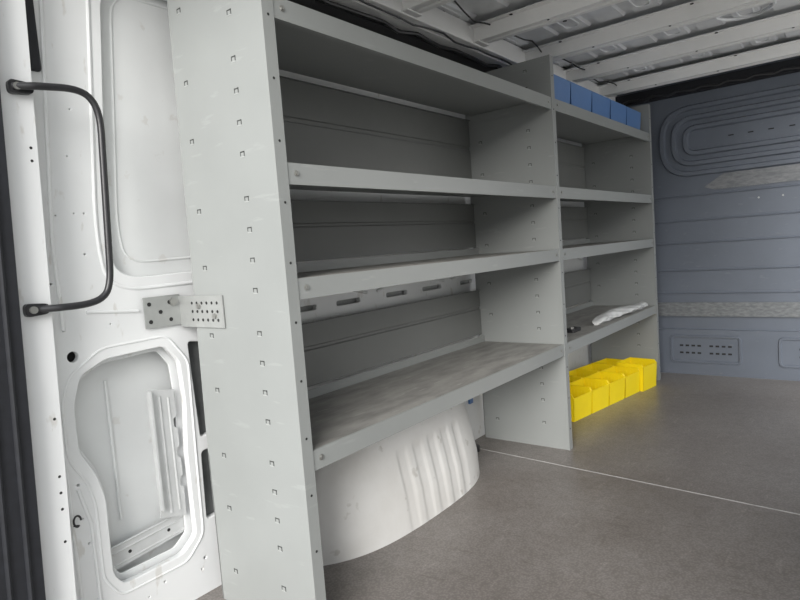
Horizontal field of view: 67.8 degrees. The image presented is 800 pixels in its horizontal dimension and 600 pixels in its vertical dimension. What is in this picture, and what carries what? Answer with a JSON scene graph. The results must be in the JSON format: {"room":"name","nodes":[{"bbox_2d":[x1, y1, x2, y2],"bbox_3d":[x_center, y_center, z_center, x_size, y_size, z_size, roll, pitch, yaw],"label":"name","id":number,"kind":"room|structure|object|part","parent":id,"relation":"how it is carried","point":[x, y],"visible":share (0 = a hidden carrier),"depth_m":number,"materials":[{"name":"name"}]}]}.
{"room":"vehicle interior","nodes":[
{"label":"vehicle interior","id":0,"kind":"room"},
{"bbox_2d":[31,0,591,599],"bbox_3d":[0.239,-0.243,2.967,0.116,2.050,3.923,0,6,38],"label":"wall","id":1,"kind":"structure","parent":0,"point":[68,31],"depth_m":1.64,"materials":[{"name":"white metal"}]},
{"bbox_2d":[0,92,45,599],"bbox_3d":[-0.971,0.013,1.313,0.168,2.001,0.254,0,6,38],"label":"door seal","id":2,"kind":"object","parent":1,"relation":"attached to","point":[21,563],"depth_m":1.32,"materials":[{"name":"black rubber"}]},
{"bbox_2d":[25,0,40,71],"bbox_3d":[-0.906,-0.782,1.434,0.020,0.450,0.025,0,6,38],"label":"trim","id":3,"kind":"structure","parent":1,"relation":"attached to","point":[35,62],"depth_m":1.44,"materials":[{"name":"black rubber"}]},
{"bbox_2d":[0,0,76,599],"bbox_3d":[-0.897,-0.017,1.420,0.110,1.970,0.143,0,6,38],"label":"door pillar","id":4,"kind":"structure","parent":1,"relation":"attached to","point":[18,112],"depth_m":1.39,"materials":[{"name":"white metal"}]},
{"bbox_2d":[6,79,113,316],"bbox_3d":[-0.803,-0.241,1.422,0.038,0.541,0.223,0,6,38],"label":"handle","id":5,"kind":"object","parent":1,"relation":"attached to","point":[13,86],"visible":1,"depth_m":1.46,"materials":[{"name":"black plastic"}]},
{"bbox_3d":[-0.869,-0.485,1.360,0.016,0.030,0.052,0,6,38],"label":"mounting plate","id":6,"kind":"part","parent":5,"relation":"part of","materials":[{"name":"black plastic"}]},
{"bbox_3d":[-0.846,0.022,1.384,0.016,0.030,0.052,0,6,38],"label":"mounting plate","id":7,"kind":"part","parent":5,"relation":"part of","materials":[{"name":"black plastic"}]},
{"bbox_2d":[73,515,81,527],"bbox_3d":[-0.825,0.563,1.518,0.018,0.033,0.023,0,6,38],"label":"cable loop","id":8,"kind":"object","parent":1,"relation":"attached to","point":[79,516],"visible":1,"depth_m":1.51,"materials":[{"name":"black plastic"}]},
{"bbox_2d":[79,347,191,579],"bbox_3d":[-0.761,0.460,1.672,0.006,0.664,0.372,0,6,38],"label":"trim","id":9,"kind":"structure","parent":1,"relation":"attached to","point":[169,360],"depth_m":1.78,"materials":[{"name":"white paint"}]},
{"bbox_2d":[100,0,190,275],"bbox_3d":[-0.645,-0.485,1.819,0.015,0.851,0.641,0,6,38],"label":"panel","id":10,"kind":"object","parent":1,"relation":"attached to","point":[148,217],"depth_m":1.70,"materials":[{"name":"white metal"}]},
{"bbox_2d":[111,515,184,569],"bbox_3d":[-0.724,0.694,1.726,0.009,0.091,0.266,0,6,38],"label":"trim","id":11,"kind":"structure","parent":1,"relation":"attached to","point":[130,549],"depth_m":1.71,"materials":[{"name":"white metal"}]},
{"bbox_2d":[146,389,185,518],"bbox_3d":[-0.702,0.453,1.756,0.060,0.400,0.084,-2,5,27],"label":"strip","id":12,"kind":"object","parent":1,"relation":"attached to","point":[161,403],"visible":1,"depth_m":1.74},
{"bbox_2d":[142,294,225,328],"bbox_3d":[-0.597,0.035,1.641,0.214,0.096,0.112,0,6,38],"label":"bracket","id":13,"kind":"object","parent":1,"relation":"attached to","point":[167,310],"visible":1,"depth_m":1.69,"materials":[{"name":"metal"}]},
{"bbox_3d":[-0.680,0.032,1.706,0.004,0.088,0.112,0,6,38],"label":"wall plate","id":14,"kind":"part","parent":13,"relation":"part of","materials":[{"name":"metal"}]},
{"bbox_3d":[-0.564,0.032,1.684,0.214,0.090,0.004,0,6,38],"label":"shelf plate","id":15,"kind":"part","parent":13,"relation":"part of","materials":[{"name":"metal"}]},
{"bbox_2d":[402,0,454,12],"bbox_3d":[0.680,-1.149,1.799,1.750,0.060,0.164,0,6,38],"label":"trim","id":16,"kind":"structure","parent":1,"relation":"attached to","point":[420,6],"depth_m":2.26,"materials":[{"name":"white metal"}]},
{"bbox_2d":[288,0,616,85],"bbox_3d":[0.281,-1.196,2.767,0.424,0.129,3.870,0,6,38],"label":"trim","id":17,"kind":"structure","parent":1,"relation":"attached to","point":[363,14],"depth_m":2.44,"materials":[{"name":"black"}]},
{"bbox_2d":[469,0,626,43],"bbox_3d":[1.006,-1.208,2.212,1.750,0.060,0.164,0,6,38],"label":"trim","id":18,"kind":"structure","parent":1,"relation":"attached to","point":[546,12],"depth_m":2.52,"materials":[{"name":"white metal"}]},
{"bbox_2d":[522,0,778,60],"bbox_3d":[1.326,-1.266,2.618,1.750,0.060,0.164,0,6,38],"label":"beam","id":19,"kind":"structure","parent":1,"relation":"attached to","point":[696,11],"depth_m":2.74,"materials":[{"name":"white metal"}]},
{"bbox_2d":[563,10,799,82],"bbox_3d":[1.653,-1.326,3.031,1.750,0.060,0.164,0,6,38],"label":"beam","id":20,"kind":"structure","parent":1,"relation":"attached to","point":[790,21],"depth_m":3.10,"materials":[{"name":"white metal"}]},
{"bbox_2d":[597,39,799,96],"bbox_3d":[1.991,-1.387,3.460,1.750,0.060,0.164,0,6,38],"label":"beam","id":21,"kind":"structure","parent":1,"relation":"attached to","point":[792,48],"depth_m":3.55,"materials":[{"name":"white metal"}]},
{"bbox_2d":[196,372,799,599],"bbox_3d":[1.049,0.758,2.486,2.050,0.080,4.000,0,6,38],"label":"floor","id":22,"kind":"structure","parent":0,"point":[527,529],"depth_m":2.12,"materials":[{"name":"grey plastic"}]},
{"bbox_2d":[167,0,572,599],"bbox_3d":[0.061,-0.108,2.248,0.459,1.830,1.674,0,6,38],"label":"shelving unit","id":23,"kind":"object","parent":22,"relation":"on","point":[250,134],"visible":1,"depth_m":2.00,"materials":[{"name":"grey metal"}]},
{"bbox_3d":[-0.426,-0.017,1.597,0.415,1.830,0.037,0,6,38],"label":"upright panel","id":24,"kind":"part","parent":23,"relation":"part of","materials":[{"name":"grey metal"}]},
{"bbox_3d":[-0.137,-0.628,2.331,0.018,0.338,1.587,0,6,38],"label":"panel","id":25,"kind":"part","parent":23,"relation":"part of","materials":[{"name":"grey metal"}]},
{"bbox_3d":[-0.111,-0.282,2.360,0.018,0.212,1.587,0,6,38],"label":"panel","id":26,"kind":"part","parent":23,"relation":"part of","materials":[{"name":"grey metal"}]},
{"bbox_3d":[-0.079,0.149,2.396,0.018,0.224,1.587,0,6,38],"label":"panel","id":27,"kind":"part","parent":23,"relation":"part of","materials":[{"name":"grey metal"}]},
{"bbox_3d":[0.020,-0.809,2.180,0.423,0.084,1.597,0,6,38],"label":"shelf","id":28,"kind":"part","parent":23,"relation":"part of","materials":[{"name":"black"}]},
{"bbox_3d":[0.050,-0.415,2.214,0.423,0.084,1.597,0,6,38],"label":"shelf","id":29,"kind":"part","parent":23,"relation":"part of","materials":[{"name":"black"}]},
{"bbox_3d":[0.071,-0.131,2.238,0.423,0.084,1.597,0,6,38],"label":"shelf","id":30,"kind":"part","parent":23,"relation":"part of","materials":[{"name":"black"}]},
{"bbox_3d":[0.104,0.309,2.275,0.423,0.084,1.597,0,6,38],"label":"shelf","id":31,"kind":"part","parent":23,"relation":"part of","materials":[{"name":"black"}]},
{"bbox_3d":[0.566,-0.194,2.887,0.458,1.817,0.037,0,6,38],"label":"upright panel","id":32,"kind":"part","parent":23,"relation":"part of","materials":[{"name":"grey metal"}]},
{"bbox_2d":[315,402,479,565],"bbox_3d":[0.013,0.599,2.313,0.293,0.420,1.040,0,6,38],"label":"wheel arch cover","id":33,"kind":"object","parent":22,"relation":"on","point":[374,496],"visible":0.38,"depth_m":2.09,"materials":[{"name":"white metal"}]},
{"bbox_2d":[569,376,580,382],"bbox_3d":[0.986,0.553,3.592,0.194,0.153,0.163,-9,7,-42],"label":"storage bin","id":34,"kind":"object","parent":22,"relation":"on","point":[571,378],"visible":0.12,"depth_m":3.64,"materials":[{"name":"yellow plastic"}]},
{"bbox_2d":[570,385,591,421],"bbox_3d":[0.956,0.576,3.338,0.194,0.153,0.163,-9,7,-42],"label":"storage bin","id":35,"kind":"object","parent":22,"relation":"on","point":[580,396],"visible":0.57,"depth_m":3.30,"materials":[{"name":"yellow plastic"}]},
{"bbox_2d":[569,369,597,377],"bbox_3d":[1.129,0.531,3.723,0.194,0.153,0.163,-9,7,-42],"label":"storage bin","id":36,"kind":"object","parent":22,"relation":"on","point":[581,373],"visible":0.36,"depth_m":3.80,"materials":[{"name":"yellow plastic"}]},
{"bbox_2d":[570,378,608,413],"bbox_3d":[1.099,0.554,3.470,0.194,0.153,0.163,-9,7,-42],"label":"storage bin","id":37,"kind":"object","parent":22,"relation":"on","point":[599,388],"visible":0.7,"depth_m":3.46,"materials":[{"name":"yellow plastic"}]},
{"bbox_2d":[577,363,612,371],"bbox_3d":[1.271,0.509,3.854,0.194,0.153,0.163,-9,7,-42],"label":"storage bin","id":38,"kind":"object","parent":22,"relation":"on","point":[594,367],"visible":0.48,"depth_m":3.93,"materials":[{"name":"yellow plastic"}]},
{"bbox_2d":[584,371,624,405],"bbox_3d":[1.241,0.533,3.601,0.194,0.153,0.163,-9,7,-42],"label":"storage bin","id":39,"kind":"object","parent":22,"relation":"on","point":[616,381],"visible":0.6,"depth_m":3.59,"materials":[{"name":"yellow plastic"}]},
{"bbox_2d":[555,99,660,379],"bbox_3d":[1.048,-0.281,3.497,0.459,1.817,1.524,0,6,38],"label":"shelving unit","id":40,"kind":"object","parent":22,"relation":"on","point":[611,172],"visible":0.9,"depth_m":3.98,"materials":[{"name":"grey metal"}]},
{"bbox_2d":[554,74,570,103],"bbox_3d":[0.621,-1.002,2.956,0.360,0.138,0.290,0,6,38],"label":"storage bin","id":41,"kind":"object","parent":40,"relation":"on","point":[561,85],"visible":0.08,"depth_m":2.88,"materials":[{"name":"blue plastic"}]},
{"bbox_3d":[0.837,-0.805,3.564,0.018,0.338,1.476,0,6,38],"label":"panel","id":42,"kind":"part","parent":40,"relation":"part of","materials":[{"name":"grey metal"}]},
{"bbox_2d":[567,326,580,332],"bbox_3d":[0.910,0.152,3.124,0.050,0.025,0.100,0,6,38],"label":"block","id":43,"kind":"object","parent":40,"relation":"on","point":[574,329],"visible":0.9,"depth_m":3.09,"materials":[{"name":"black plastic"}]},
{"bbox_3d":[0.863,-0.459,3.593,0.018,0.212,1.476,0,6,38],"label":"panel","id":44,"kind":"part","parent":40,"relation":"part of","materials":[{"name":"grey metal"}]},
{"bbox_3d":[0.895,-0.028,3.630,0.018,0.224,1.476,0,6,38],"label":"panel","id":45,"kind":"part","parent":40,"relation":"part of","materials":[{"name":"grey metal"}]},
{"bbox_2d":[570,82,591,111],"bbox_3d":[0.800,-1.034,3.183,0.360,0.138,0.290,0,6,38],"label":"storage bin","id":46,"kind":"object","parent":40,"relation":"on","point":[581,97],"visible":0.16,"depth_m":3.06,"materials":[{"name":"blue plastic"}]},
{"bbox_2d":[591,91,609,118],"bbox_3d":[0.979,-1.067,3.409,0.360,0.138,0.290,0,6,38],"label":"storage bin","id":47,"kind":"object","parent":40,"relation":"on","point":[600,105],"visible":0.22,"depth_m":3.29,"materials":[{"name":"blue plastic"}]},
{"bbox_3d":[0.994,-0.986,3.414,0.423,0.084,1.486,0,6,38],"label":"shelf","id":48,"kind":"part","parent":40,"relation":"part of","materials":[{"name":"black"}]},
{"bbox_3d":[1.024,-0.592,3.447,0.423,0.084,1.486,0,6,38],"label":"shelf","id":49,"kind":"part","parent":40,"relation":"part of","materials":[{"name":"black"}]},
{"bbox_3d":[1.045,-0.308,3.471,0.423,0.084,1.486,0,6,38],"label":"shelf","id":50,"kind":"part","parent":40,"relation":"part of","materials":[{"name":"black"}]},
{"bbox_3d":[1.078,0.132,3.508,0.423,0.084,1.486,0,6,38],"label":"shelf","id":51,"kind":"part","parent":40,"relation":"part of","materials":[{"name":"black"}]},
{"bbox_2d":[610,99,626,124],"bbox_3d":[1.158,-1.100,3.636,0.360,0.138,0.290,0,6,38],"label":"storage bin","id":52,"kind":"object","parent":40,"relation":"on","point":[617,110],"visible":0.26,"depth_m":3.52,"materials":[{"name":"blue plastic"}]},
{"bbox_2d":[592,301,647,324],"bbox_3d":[1.339,0.067,3.607,0.106,0.049,0.862,0,6,42],"label":"plastic wrap","id":53,"kind":"object","parent":40,"relation":"on","point":[611,314],"visible":1,"depth_m":3.49,"materials":[{"name":"white plastic"}]},
{"bbox_2d":[626,106,640,129],"bbox_3d":[1.337,-1.132,3.862,0.360,0.138,0.290,0,6,38],"label":"storage bin","id":54,"kind":"object","parent":40,"relation":"on","point":[633,117],"visible":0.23,"depth_m":3.74,"materials":[{"name":"blue plastic"}]},
{"bbox_2d":[594,358,621,365],"bbox_3d":[1.414,0.487,3.986,0.194,0.153,0.163,-9,7,-42],"label":"storage bin","id":55,"kind":"object","parent":22,"relation":"on","point":[607,361],"visible":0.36,"depth_m":4.06,"materials":[{"name":"yellow plastic"}]},
{"bbox_2d":[601,366,639,397],"bbox_3d":[1.384,0.511,3.732,0.194,0.153,0.163,-9,7,-42],"label":"storage bin","id":56,"kind":"object","parent":22,"relation":"on","point":[631,374],"visible":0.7,"depth_m":3.72,"materials":[{"name":"yellow plastic"}]},
{"bbox_2d":[616,357,656,391],"bbox_3d":[1.535,0.479,3.855,0.194,0.173,0.180,-9,7,-42],"label":"storage bin","id":57,"kind":"object","parent":22,"relation":"on","point":[647,368],"visible":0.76,"depth_m":3.81,"materials":[{"name":"yellow plastic"}]},
{"bbox_2d":[480,448,799,514],"bbox_3d":[1.040,0.731,2.331,1.835,0.001,0.010,0,7,42],"label":"trim","id":58,"kind":"structure","parent":22,"relation":"attached to","point":[480,448],"depth_m":2.36,"materials":[{"name":"silver metal"}]},
{"bbox_2d":[436,0,799,85],"bbox_3d":[0.893,-1.268,2.280,2.090,0.055,4.060,0,6,38],"label":"ribs","id":59,"kind":"structure","parent":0,"point":[478,10],"depth_m":2.91,"materials":[{"name":"white metal"}]},
{"bbox_2d":[617,55,799,380],"bbox_3d":[2.178,-0.479,3.855,2.040,2.020,0.077,0,6,38],"label":"wall","id":60,"kind":"structure","parent":0,"point":[726,160],"depth_m":3.88,"materials":[{"name":"grey metal"}]},
{"bbox_2d":[357,0,616,100],"bbox_3d":[0.344,-1.203,2.716,0.075,0.085,3.870,0,6,38],"label":"trim","id":61,"kind":"structure","parent":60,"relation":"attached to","point":[459,30],"depth_m":2.60,"materials":[{"name":"white metal"}]},
{"bbox_2d":[615,57,799,106],"bbox_3d":[2.173,-1.396,3.681,1.740,0.077,0.070,0,6,38],"label":"trim","id":62,"kind":"structure","parent":60,"relation":"attached to","point":[789,66],"depth_m":3.80,"materials":[{"name":"black rubber"}]}
]}

